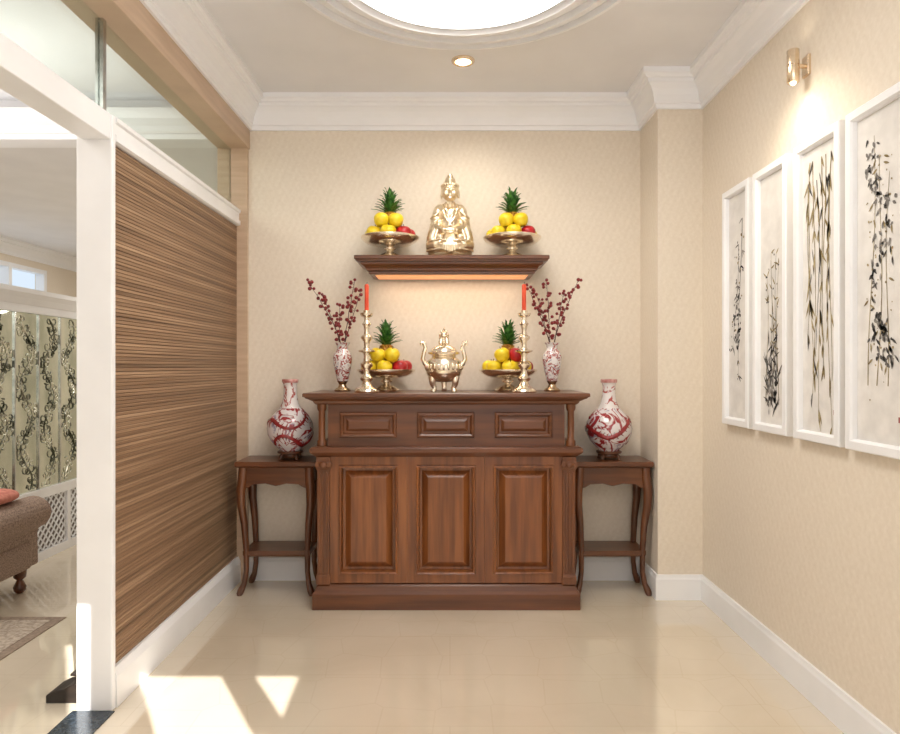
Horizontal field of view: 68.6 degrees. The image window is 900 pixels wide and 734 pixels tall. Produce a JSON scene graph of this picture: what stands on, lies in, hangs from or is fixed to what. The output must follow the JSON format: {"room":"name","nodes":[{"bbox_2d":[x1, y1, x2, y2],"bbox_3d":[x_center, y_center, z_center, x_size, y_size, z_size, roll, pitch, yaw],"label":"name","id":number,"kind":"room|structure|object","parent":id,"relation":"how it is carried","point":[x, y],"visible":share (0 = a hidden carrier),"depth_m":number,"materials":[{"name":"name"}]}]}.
{"room":"home altar room","nodes":[
{"label":"home altar room","id":0,"kind":"room"},
{"bbox_2d":[0,253,76,296],"bbox_3d":[-5.775,-0.167,5.250,0.150,2.946,11.800,0,0,0],"label":"wall","id":1,"kind":"structure","parent":0,"point":[59,280],"depth_m":9.54,"materials":[{"name":"paint"}]},
{"bbox_2d":[0,260,46,291],"bbox_3d":[-5.740,-0.524,8.150,0.120,1.660,2.300,0,0,0],"label":"window","id":2,"kind":"structure","parent":1,"relation":"in","point":[6,267],"depth_m":8.76,"materials":[{"name":"white paint"}]},
{"bbox_2d":[0,235,76,271],"bbox_3d":[-3.560,-1.544,7.600,4.280,0.192,6.800,0,0,0],"label":"trim","id":3,"kind":"structure","parent":1,"relation":"attached to","point":[9,246],"depth_m":9.01,"materials":[{"name":"white paint"}]},
{"bbox_2d":[0,0,741,256],"bbox_3d":[-2.140,-1.640,5.250,7.420,0.001,11.800,0,0,0],"label":"ceiling","id":4,"kind":"structure","parent":0,"point":[284,45],"depth_m":3.53,"materials":[{"name":"paint"}]},
{"bbox_2d":[0,100,216,147],"bbox_3d":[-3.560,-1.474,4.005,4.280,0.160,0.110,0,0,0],"label":"trim","id":5,"kind":"structure","parent":4,"relation":"attached to","point":[16,123],"depth_m":4.00,"materials":[{"name":"white paint"}]},
{"bbox_2d":[301,0,621,49],"bbox_3d":[0.050,-1.648,2.550,1.580,0.192,1.580,0,0,0],"label":"ceiling light","id":6,"kind":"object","parent":4,"relation":"attached to","point":[427,24],"depth_m":3.03,"materials":[{"name":"white paint"}]},
{"bbox_2d":[451,55,474,66],"bbox_3d":[0.070,-1.634,3.530,0.124,0.012,0.124,0,0,0],"label":"recessed light","id":7,"kind":"object","parent":4,"relation":"in","point":[460,60],"visible":1,"depth_m":3.52,"materials":[{"name":"gold metal"}]},
{"bbox_2d":[0,544,843,733],"bbox_3d":[-2.140,1.356,5.200,7.420,0.100,11.900,0,0,0],"label":"floor","id":8,"kind":"structure","parent":0,"point":[262,661],"depth_m":2.85,"materials":[{"name":"tile"}]},
{"bbox_2d":[0,496,50,593],"bbox_3d":[-3.280,0.894,3.493,1.839,0.824,0.855,0,0,0],"label":"sofa","id":9,"kind":"object","parent":8,"relation":"on","point":[20,519],"visible":1,"depth_m":3.72,"materials":[{"name":"brown fabric"}]},
{"bbox_2d":[0,488,18,504],"bbox_3d":[-2.585,0.721,3.620,0.340,0.084,0.300,0,0,0],"label":"throw pillow","id":10,"kind":"object","parent":9,"relation":"on","point":[6,495],"visible":1,"depth_m":3.63,"materials":[{"name":"fabric"}]},
{"bbox_2d":[0,617,65,660],"bbox_3d":[-2.800,1.302,2.550,1.600,0.007,1.780,0,0,0],"label":"rug","id":11,"kind":"object","parent":8,"relation":"on","point":[15,632],"visible":1,"depth_m":3.27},
{"bbox_2d":[0,283,76,561],"bbox_3d":[-2.775,0.401,5.200,0.150,1.810,2.500,0,0,0],"label":"divider","id":12,"kind":"object","parent":8,"relation":"on","point":[38,329],"visible":0.4,"depth_m":4.47,"materials":[{"name":"white paint"}]},
{"bbox_2d":[46,669,76,702],"bbox_3d":[-1.500,1.250,2.620,0.140,0.112,0.120,0,0,0],"label":"wooden block","id":13,"kind":"object","parent":8,"relation":"on","point":[66,692],"visible":0.42,"depth_m":2.56,"materials":[{"name":"brown wood"}]},
{"bbox_2d":[47,711,114,733],"bbox_3d":[-1.350,1.304,0.950,0.160,0.004,3.100,0,0,0],"label":"trim","id":14,"kind":"structure","parent":8,"relation":"on","point":[75,722],"depth_m":2.42,"materials":[{"name":"black stone"}]},
{"bbox_2d":[115,557,240,707],"bbox_3d":[-1.343,1.231,3.277,0.134,0.150,1.495,0,0,0],"label":"baseboard","id":15,"kind":"structure","parent":8,"relation":"on","point":[138,663],"depth_m":3.02,"materials":[{"name":"white paint"}]},
{"bbox_2d":[115,146,236,663],"bbox_3d":[-1.350,0.148,3.277,0.100,2.016,1.495,0,0,0],"label":"wood panel","id":16,"kind":"object","parent":15,"relation":"on","point":[176,257],"visible":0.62,"depth_m":3.04,"materials":[{"name":"brown wood"}]},
{"bbox_2d":[77,114,114,710],"bbox_3d":[-1.349,0.173,2.515,0.137,2.265,0.030,0,0,0],"label":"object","id":17,"kind":"structure","parent":16,"relation":"attached to","point":[95,157],"depth_m":2.50,"materials":[{"name":"white paint"}]},
{"bbox_2d":[115,117,240,225],"bbox_3d":[-1.343,-0.910,3.277,0.134,0.100,1.495,0,0,0],"label":"trim","id":18,"kind":"structure","parent":16,"relation":"attached to","point":[127,140],"depth_m":3.03,"materials":[{"name":"white paint"}]},
{"bbox_2d":[234,456,316,595],"bbox_3d":[-0.997,0.923,3.888,0.456,0.766,0.275,0,0,0],"label":"side table","id":19,"kind":"object","parent":8,"relation":"on","point":[253,470],"visible":0.88,"depth_m":3.78,"materials":[{"name":"brown wood"}]},
{"bbox_2d":[243,541,316,556],"bbox_3d":[-0.997,1.073,3.900,0.386,0.034,0.220,0,0,0],"label":"shelf","id":20,"kind":"object","parent":19,"relation":"attached to","point":[256,548],"depth_m":3.82,"materials":[{"name":"brown wood"}]},
{"bbox_2d":[277,450,302,459],"bbox_3d":[-0.940,0.517,3.885,0.148,0.055,0.148,0,0,0],"label":"stand","id":21,"kind":"object","parent":19,"relation":"on","point":[283,454],"visible":0.9,"depth_m":3.83,"materials":[{"name":"brown wood"}]},
{"bbox_2d":[267,379,313,451],"bbox_3d":[-0.942,0.281,3.887,0.271,0.418,0.274,0,0,0],"label":"porcelain vase","id":22,"kind":"object","parent":21,"relation":"on","point":[290,428],"visible":1,"depth_m":3.81,"materials":[{"name":"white ceramic"}]},
{"bbox_2d":[302,390,589,609],"bbox_3d":[-0.020,0.723,3.768,1.530,1.166,0.525,0,0,0],"label":"base cabinet","id":23,"kind":"object","parent":8,"relation":"on","point":[461,499],"visible":0.99,"depth_m":3.56,"materials":[{"name":"brown wood"}]},
{"bbox_2d":[333,342,351,391],"bbox_3d":[-0.617,0.000,3.790,0.110,0.280,0.110,0,0,0],"label":"vase","id":24,"kind":"object","parent":23,"relation":"on","point":[342,358],"visible":1,"depth_m":3.75,"materials":[{"name":"white ceramic"}]},
{"bbox_2d":[306,278,343,341],"bbox_3d":[-0.717,-0.284,3.786,0.214,0.449,0.050,0,0,-5],"label":"branch","id":25,"kind":"object","parent":24,"relation":"in","point":[310,282],"visible":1,"depth_m":3.78,"materials":[{"name":"red plant"}]},
{"bbox_2d":[321,293,342,341],"bbox_3d":[-0.681,-0.244,3.804,0.137,0.369,0.046,0,0,18],"label":"branch","id":26,"kind":"object","parent":24,"relation":"in","point":[322,294],"visible":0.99,"depth_m":3.79,"materials":[{"name":"red plant"}]},
{"bbox_2d":[334,303,344,340],"bbox_3d":[-0.636,-0.217,3.813,0.063,0.315,0.068,0,0,0],"label":"branch","id":27,"kind":"object","parent":24,"relation":"in","point":[342,306],"visible":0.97,"depth_m":3.81,"materials":[{"name":"red plant"}]},
{"bbox_2d":[344,278,357,341],"bbox_3d":[-0.575,-0.284,3.785,0.090,0.449,0.048,0,0,12],"label":"branch","id":28,"kind":"object","parent":24,"relation":"in","point":[348,305],"visible":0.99,"depth_m":3.78,"materials":[{"name":"red plant"}]},
{"bbox_2d":[345,288,362,341],"bbox_3d":[-0.562,-0.257,3.805,0.119,0.395,0.049,0,0,-19],"label":"branch","id":29,"kind":"object","parent":24,"relation":"in","point":[360,290],"visible":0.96,"depth_m":3.80,"materials":[{"name":"red plant"}]},
{"bbox_2d":[354,310,378,392],"bbox_3d":[-0.457,-0.085,3.620,0.138,0.450,0.138,0,0,0],"label":"candlestick","id":30,"kind":"object","parent":23,"relation":"on","point":[366,386],"visible":1,"depth_m":3.60,"materials":[{"name":"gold metal"}]},
{"bbox_2d":[364,284,368,309],"bbox_3d":[-0.457,-0.382,3.620,0.024,0.168,0.024,0,0,0],"label":"candle","id":31,"kind":"object","parent":30,"relation":"on","point":[366,286],"visible":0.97,"depth_m":3.61,"materials":[{"name":"red wax"}]},
{"bbox_2d":[357,369,414,391],"bbox_3d":[-0.372,0.077,3.850,0.340,0.126,0.340,0,0,0],"label":"dish","id":32,"kind":"object","parent":23,"relation":"on","point":[386,375],"visible":0.89,"depth_m":3.75,"materials":[{"name":"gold metal"}]},
{"bbox_2d":[370,359,376,369],"bbox_3d":[-0.458,-0.002,3.783,0.089,0.089,0.089,0,0,20],"label":"fruit","id":33,"kind":"object","parent":32,"relation":"on","point":[374,367],"visible":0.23,"depth_m":3.75,"materials":[{"name":"yellow food"}]},
{"bbox_2d":[377,359,391,369],"bbox_3d":[-0.371,-0.001,3.741,0.089,0.090,0.089,0,0,23],"label":"fruit","id":34,"kind":"object","parent":32,"relation":"in","point":[382,364],"visible":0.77,"depth_m":3.71,"materials":[{"name":"yellow food"}]},
{"bbox_2d":[370,347,384,361],"bbox_3d":[-0.412,-0.072,3.765,0.088,0.089,0.089,0,0,29],"label":"fruit","id":35,"kind":"object","parent":34,"relation":"on","point":[379,354],"visible":0.94,"depth_m":3.73,"materials":[{"name":"yellow food"}]},
{"bbox_2d":[357,369,414,377],"bbox_3d":[-0.372,0.040,3.850,0.340,0.052,0.340,0,0,0],"label":"bowl","id":36,"kind":"object","parent":32,"relation":"on","point":[399,373],"depth_m":3.72,"materials":[{"name":"gold metal"}]},
{"bbox_2d":[374,319,402,369],"bbox_3d":[-0.374,-0.120,3.837,0.182,0.320,0.200,0,0,10],"label":"pineapple","id":37,"kind":"object","parent":32,"relation":"on","point":[387,336],"visible":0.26,"depth_m":3.82,"materials":[{"name":"green plant"}]},
{"bbox_2d":[392,359,407,369],"bbox_3d":[-0.287,-0.002,3.782,0.088,0.089,0.088,0,0,14],"label":"apple","id":38,"kind":"object","parent":32,"relation":"in","point":[401,364],"visible":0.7,"depth_m":3.75,"materials":[{"name":"red food"}]},
{"bbox_2d":[385,348,399,361],"bbox_3d":[-0.331,-0.072,3.765,0.088,0.089,0.089,0,0,14],"label":"fruit","id":39,"kind":"object","parent":38,"relation":"on","point":[391,354],"visible":0.98,"depth_m":3.73,"materials":[{"name":"yellow food"}]},
{"bbox_2d":[403,359,411,368],"bbox_3d":[-0.266,-0.002,3.875,0.089,0.088,0.089,0,0,31],"label":"apple","id":40,"kind":"object","parent":32,"relation":"on","point":[409,364],"visible":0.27,"depth_m":3.85,"materials":[{"name":"red food"}]},
{"bbox_2d":[420,327,467,391],"bbox_3d":[-0.034,-0.040,3.720,0.220,0.375,0.220,0,0,44],"label":"incense burner","id":41,"kind":"object","parent":23,"relation":"on","point":[443,366],"visible":1,"depth_m":3.66,"materials":[{"name":"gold metal"}]},
{"bbox_2d":[425,351,462,381],"bbox_3d":[-0.034,-0.001,3.720,0.220,0.171,0.220,0,0,0],"label":"bowl","id":42,"kind":"object","parent":41,"relation":"attached to","point":[443,366],"depth_m":3.64,"materials":[{"name":"gold metal"}]},
{"bbox_2d":[479,369,536,391],"bbox_3d":[0.338,0.077,3.850,0.340,0.126,0.340,0,0,0],"label":"dish","id":43,"kind":"object","parent":23,"relation":"on","point":[507,375],"visible":0.8,"depth_m":3.75,"materials":[{"name":"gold metal"}]},
{"bbox_2d":[482,359,491,368],"bbox_3d":[0.233,-0.001,3.875,0.089,0.090,0.089,0,0,-12],"label":"fruit","id":44,"kind":"object","parent":43,"relation":"on","point":[484,364],"visible":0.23,"depth_m":3.85,"materials":[{"name":"yellow food"}]},
{"bbox_2d":[486,359,501,369],"bbox_3d":[0.252,-0.003,3.782,0.089,0.089,0.089,0,0,44],"label":"fruit","id":45,"kind":"object","parent":43,"relation":"on","point":[493,364],"visible":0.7,"depth_m":3.75,"materials":[{"name":"yellow food"}]},
{"bbox_2d":[494,347,508,361],"bbox_3d":[0.296,-0.072,3.765,0.089,0.090,0.089,0,0,17],"label":"fruit","id":46,"kind":"object","parent":45,"relation":"on","point":[502,354],"visible":0.98,"depth_m":3.73,"materials":[{"name":"yellow food"}]},
{"bbox_2d":[492,319,520,369],"bbox_3d":[0.345,-0.120,3.838,0.182,0.320,0.200,0,0,-30],"label":"pineapple","id":47,"kind":"object","parent":43,"relation":"on","point":[508,338],"visible":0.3,"depth_m":3.82,"materials":[{"name":"green plant"}]},
{"bbox_2d":[479,369,536,377],"bbox_3d":[0.338,0.040,3.850,0.340,0.052,0.340,0,0,0],"label":"bowl","id":48,"kind":"object","parent":43,"relation":"on","point":[494,373],"depth_m":3.73,"materials":[{"name":"gold metal"}]},
{"bbox_2d":[502,359,517,369],"bbox_3d":[0.338,-0.001,3.740,0.089,0.089,0.089,0,0,17],"label":"fruit","id":49,"kind":"object","parent":43,"relation":"in","point":[510,364],"visible":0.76,"depth_m":3.71,"materials":[{"name":"yellow food"}]},
{"label":"fruit","id":50,"kind":"object","parent":43,"relation":"on","visible":0},
{"bbox_2d":[509,347,520,361],"bbox_3d":[0.380,-0.072,3.765,0.088,0.089,0.089,0,0,31],"label":"apple","id":51,"kind":"object","parent":50,"relation":"on","point":[515,356],"visible":0.73,"depth_m":3.73,"materials":[{"name":"red food"}]},
{"bbox_2d":[512,310,536,392],"bbox_3d":[0.406,-0.085,3.620,0.138,0.450,0.138,0,0,0],"label":"candlestick","id":52,"kind":"object","parent":23,"relation":"on","point":[523,386],"visible":1,"depth_m":3.60,"materials":[{"name":"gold metal"}]},
{"bbox_2d":[522,282,525,309],"bbox_3d":[0.406,-0.382,3.620,0.024,0.168,0.024,0,0,0],"label":"candle","id":53,"kind":"object","parent":52,"relation":"on","point":[523,285],"visible":0.95,"depth_m":3.61,"materials":[{"name":"red wax"}]},
{"bbox_2d":[542,342,561,391],"bbox_3d":[0.586,0.000,3.790,0.110,0.280,0.110,0,0,4],"label":"vase","id":54,"kind":"object","parent":23,"relation":"on","point":[552,358],"visible":0.99,"depth_m":3.75,"materials":[{"name":"ceramic"}]},
{"bbox_2d":[526,283,549,341],"bbox_3d":[0.508,-0.270,3.789,0.160,0.420,0.048,0,0,-9],"label":"branch","id":55,"kind":"object","parent":54,"relation":"in","point":[533,290],"visible":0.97,"depth_m":3.78,"materials":[{"name":"red plant"}]},
{"bbox_2d":[531,292,553,340],"bbox_3d":[0.534,-0.250,3.808,0.129,0.381,0.051,0,0,27],"label":"branch","id":56,"kind":"object","parent":54,"relation":"in","point":[536,294],"visible":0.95,"depth_m":3.80,"materials":[{"name":"red plant"}]},
{"bbox_2d":[542,278,553,339],"bbox_3d":[0.562,-0.285,3.794,0.062,0.450,0.051,0,0,-36],"label":"branch","id":57,"kind":"object","parent":54,"relation":"in","point":[550,305],"visible":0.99,"depth_m":3.79,"materials":[{"name":"red plant"}]},
{"bbox_2d":[551,290,566,339],"bbox_3d":[0.629,-0.254,3.803,0.108,0.389,0.050,0,0,-23],"label":"branch","id":58,"kind":"object","parent":54,"relation":"in","point":[563,292],"visible":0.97,"depth_m":3.81,"materials":[{"name":"red plant"}]},
{"bbox_2d":[553,278,582,341],"bbox_3d":[0.671,-0.285,3.787,0.176,0.451,0.049,0,0,0],"label":"branch","id":59,"kind":"object","parent":54,"relation":"in","point":[577,286],"visible":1,"depth_m":3.78,"materials":[{"name":"red plant"}]},
{"bbox_2d":[575,456,653,595],"bbox_3d":[0.932,0.923,3.888,0.456,0.766,0.275,0,0,0],"label":"side table","id":60,"kind":"object","parent":8,"relation":"on","point":[634,470],"visible":0.75,"depth_m":3.78,"materials":[{"name":"brown wood"}]},
{"bbox_2d":[596,450,621,459],"bbox_3d":[0.935,0.517,3.885,0.148,0.055,0.148,0,0,0],"label":"stand","id":61,"kind":"object","parent":60,"relation":"on","point":[603,454],"visible":0.9,"depth_m":3.83,"materials":[{"name":"brown wood"}]},
{"bbox_2d":[585,379,631,451],"bbox_3d":[0.934,0.281,3.883,0.274,0.418,0.271,0,0,-36],"label":"porcelain vase","id":62,"kind":"object","parent":61,"relation":"on","point":[608,427],"visible":1,"depth_m":3.81,"materials":[{"name":"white ceramic"}]},
{"bbox_2d":[575,541,645,556],"bbox_3d":[0.932,1.073,3.900,0.386,0.034,0.220,0,0,0],"label":"shelf","id":63,"kind":"object","parent":60,"relation":"attached to","point":[591,548],"depth_m":3.82,"materials":[{"name":"brown wood"}]},
{"bbox_2d":[219,131,639,558],"bbox_3d":[0.075,-0.167,4.125,2.990,2.946,0.150,0,0,0],"label":"wall","id":64,"kind":"structure","parent":0,"point":[313,195],"depth_m":4.05,"materials":[{"name":"paint"}]},
{"bbox_2d":[61,0,249,148],"bbox_3d":[-1.323,-1.487,1.725,0.193,0.306,4.650,0,0,0],"label":"trim","id":65,"kind":"structure","parent":64,"relation":"attached to","point":[132,32],"depth_m":2.97,"materials":[{"name":"beige wood"}]},
{"bbox_2d":[217,148,248,580],"bbox_3d":[-1.327,-0.014,4.037,0.185,2.640,0.025,0,0,0],"label":"trim","id":66,"kind":"structure","parent":64,"relation":"attached to","point":[232,163],"depth_m":4.03,"materials":[{"name":"beige paint"}]},
{"bbox_2d":[354,255,549,279],"bbox_3d":[0.010,-0.583,3.890,1.106,0.102,0.320,0,0,0],"label":"wall shelf","id":67,"kind":"object","parent":64,"relation":"attached to","point":[380,267],"visible":1,"depth_m":3.78,"materials":[{"name":"brown wood"}]},
{"bbox_2d":[361,231,418,254],"bbox_3d":[-0.352,-0.697,3.870,0.340,0.126,0.340,0,0,0],"label":"dish","id":68,"kind":"object","parent":67,"relation":"on","point":[388,240],"visible":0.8,"depth_m":3.78,"materials":[{"name":"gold metal"}]},
{"bbox_2d":[366,225,379,232],"bbox_3d":[-0.436,-0.776,3.802,0.089,0.089,0.089,0,0,34],"label":"fruit","id":69,"kind":"object","parent":68,"relation":"in","point":[375,228],"visible":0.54,"depth_m":3.77,"materials":[{"name":"yellow food"}]},
{"bbox_2d":[374,212,388,227],"bbox_3d":[-0.392,-0.846,3.786,0.089,0.090,0.089,0,0,22],"label":"fruit","id":70,"kind":"object","parent":69,"relation":"on","point":[380,219],"visible":0.92,"depth_m":3.75,"materials":[{"name":"yellow food"}]},
{"bbox_2d":[380,223,395,231],"bbox_3d":[-0.352,-0.775,3.760,0.089,0.090,0.089,0,0,20],"label":"fruit","id":71,"kind":"object","parent":68,"relation":"in","point":[388,227],"visible":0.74,"depth_m":3.73,"materials":[{"name":"yellow food"}]},
{"bbox_2d":[388,211,402,226],"bbox_3d":[-0.311,-0.847,3.785,0.089,0.088,0.089,0,0,27],"label":"fruit","id":72,"kind":"object","parent":71,"relation":"on","point":[395,219],"visible":0.94,"depth_m":3.75,"materials":[{"name":"yellow food"}]},
{"bbox_2d":[373,187,404,229],"bbox_3d":[-0.366,-0.894,3.870,0.200,0.320,0.182,0,0,0],"label":"pineapple","id":73,"kind":"object","parent":68,"relation":"on","point":[390,205],"visible":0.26,"depth_m":3.84,"materials":[{"name":"green plant"}]},
{"bbox_2d":[396,224,410,233],"bbox_3d":[-0.267,-0.775,3.801,0.089,0.090,0.089,0,0,44],"label":"apple","id":74,"kind":"object","parent":68,"relation":"in","point":[405,229],"visible":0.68,"depth_m":3.77,"materials":[{"name":"red food"}]},
{"bbox_2d":[426,174,473,254],"bbox_3d":[0.000,-0.886,3.864,0.283,0.503,0.248,0,0,0],"label":"seated statue","id":75,"kind":"object","parent":67,"relation":"on","point":[449,233],"visible":0.96,"depth_m":3.82,"materials":[{"name":"gold metal"}]},
{"bbox_2d":[483,231,540,254],"bbox_3d":[0.364,-0.697,3.870,0.340,0.126,0.340,0,0,0],"label":"dish","id":76,"kind":"object","parent":67,"relation":"on","point":[513,240],"visible":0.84,"depth_m":3.78,"materials":[{"name":"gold metal"}]},
{"bbox_2d":[491,225,505,233],"bbox_3d":[0.279,-0.776,3.803,0.089,0.089,0.089,0,0,22],"label":"fruit","id":77,"kind":"object","parent":76,"relation":"in","point":[498,228],"visible":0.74,"depth_m":3.77,"materials":[{"name":"yellow food"}]},
{"bbox_2d":[499,212,513,226],"bbox_3d":[0.323,-0.849,3.785,0.089,0.087,0.089,1,0,-28],"label":"fruit","id":78,"kind":"object","parent":77,"relation":"on","point":[506,219],"visible":0.96,"depth_m":3.75,"materials":[{"name":"yellow food"}]},
{"bbox_2d":[498,186,528,228],"bbox_3d":[0.354,-0.894,3.861,0.200,0.320,0.182,0,0,-40],"label":"pineapple","id":79,"kind":"object","parent":76,"relation":"on","point":[512,199],"visible":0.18,"depth_m":3.84,"materials":[{"name":"green plant"}]},
{"bbox_2d":[506,223,521,231],"bbox_3d":[0.364,-0.777,3.761,0.089,0.088,0.089,0,0,29],"label":"fruit","id":80,"kind":"object","parent":76,"relation":"in","point":[513,227],"visible":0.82,"depth_m":3.73,"materials":[{"name":"yellow food"}]},
{"bbox_2d":[513,212,527,226],"bbox_3d":[0.404,-0.846,3.785,0.088,0.089,0.089,0,0,20],"label":"fruit","id":81,"kind":"object","parent":80,"relation":"on","point":[521,219],"visible":0.92,"depth_m":3.75,"materials":[{"name":"yellow food"}]},
{"bbox_2d":[522,225,535,232],"bbox_3d":[0.449,-0.776,3.803,0.089,0.089,0.089,0,0,27],"label":"apple","id":82,"kind":"object","parent":76,"relation":"in","point":[528,228],"visible":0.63,"depth_m":3.77,"materials":[{"name":"red food"}]},
{"bbox_2d":[640,109,702,573],"bbox_3d":[1.294,-0.167,3.880,0.252,2.946,0.340,0,0,0],"label":"wall pillar","id":83,"kind":"structure","parent":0,"point":[671,141],"depth_m":3.71,"materials":[{"name":"paint"}]},
{"bbox_2d":[703,0,899,733],"bbox_3d":[1.495,-0.167,1.700,0.150,2.946,4.700,0,0,0],"label":"wall","id":84,"kind":"structure","parent":0,"point":[803,535],"depth_m":2.65,"materials":[{"name":"paint"}]},
{"bbox_2d":[139,0,808,130],"bbox_3d":[0.097,-1.544,1.725,2.647,0.192,4.650,0,0,0],"label":"trim","id":85,"kind":"structure","parent":84,"relation":"attached to","point":[753,23],"depth_m":3.94,"materials":[{"name":"white paint"}]},
{"bbox_2d":[249,557,895,733],"bbox_3d":[0.097,1.236,1.725,2.647,0.140,4.650,0,0,0],"label":"baseboard","id":86,"kind":"structure","parent":84,"relation":"attached to","point":[847,714],"depth_m":3.20,"materials":[{"name":"white paint"}]},
{"bbox_2d":[722,177,751,428],"bbox_3d":[1.403,-0.298,3.219,0.034,1.170,0.296,0,0,0],"label":"painting","id":87,"kind":"object","parent":84,"relation":"attached to","point":[737,201],"visible":1,"depth_m":3.24,"materials":[{"name":"white paper"}]},
{"bbox_2d":[752,153,792,435],"bbox_3d":[1.403,-0.298,2.877,0.034,1.170,0.303,0,0,0],"label":"painting","id":88,"kind":"object","parent":84,"relation":"attached to","point":[772,185],"visible":1,"depth_m":2.87,"materials":[{"name":"white paint"},{"name":"paper"},{"name":"black ink"}]},
{"bbox_2d":[787,48,810,85],"bbox_3d":[1.379,-1.188,2.620,0.081,0.140,0.048,0,0,0],"label":"wall sconce","id":89,"kind":"object","parent":84,"relation":"attached to","point":[794,66],"visible":1,"depth_m":2.60,"materials":[{"name":"gold metal"}]},
{"bbox_2d":[793,119,844,446],"bbox_3d":[1.403,-0.298,2.512,0.034,1.170,0.316,0,0,0],"label":"painting","id":90,"kind":"object","parent":84,"relation":"attached to","point":[819,161],"visible":1,"depth_m":2.51,"materials":[{"name":"white paper"}]},
{"bbox_2d":[845,81,899,459],"bbox_3d":[1.403,-0.298,2.161,0.034,1.170,0.316,0,0,0],"label":"painting","id":91,"kind":"object","parent":84,"relation":"attached to","point":[872,130],"visible":1,"depth_m":2.20,"materials":[{"name":"white paper"}]},
{"bbox_3d":[-2.140,-0.167,-0.625,7.420,2.946,0.050,0,0,0],"label":"wall","id":92,"kind":"structure","parent":0,"visible":0},
{"bbox_2d":[0,32,109,138],"bbox_3d":[-1.340,-0.910,0.950,0.110,0.097,3.100,0,0,0],"label":"trim","id":93,"kind":"structure","parent":92,"relation":"attached to","point":[23,77],"depth_m":2.15,"materials":[{"name":"white paint"}]},
{"bbox_2d":[95,18,105,109],"bbox_3d":[-1.340,-1.147,2.533,0.030,0.375,0.025,0,0,0],"label":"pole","id":94,"kind":"structure","parent":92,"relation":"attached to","point":[100,23],"depth_m":2.52,"materials":[{"name":"silver metal"}]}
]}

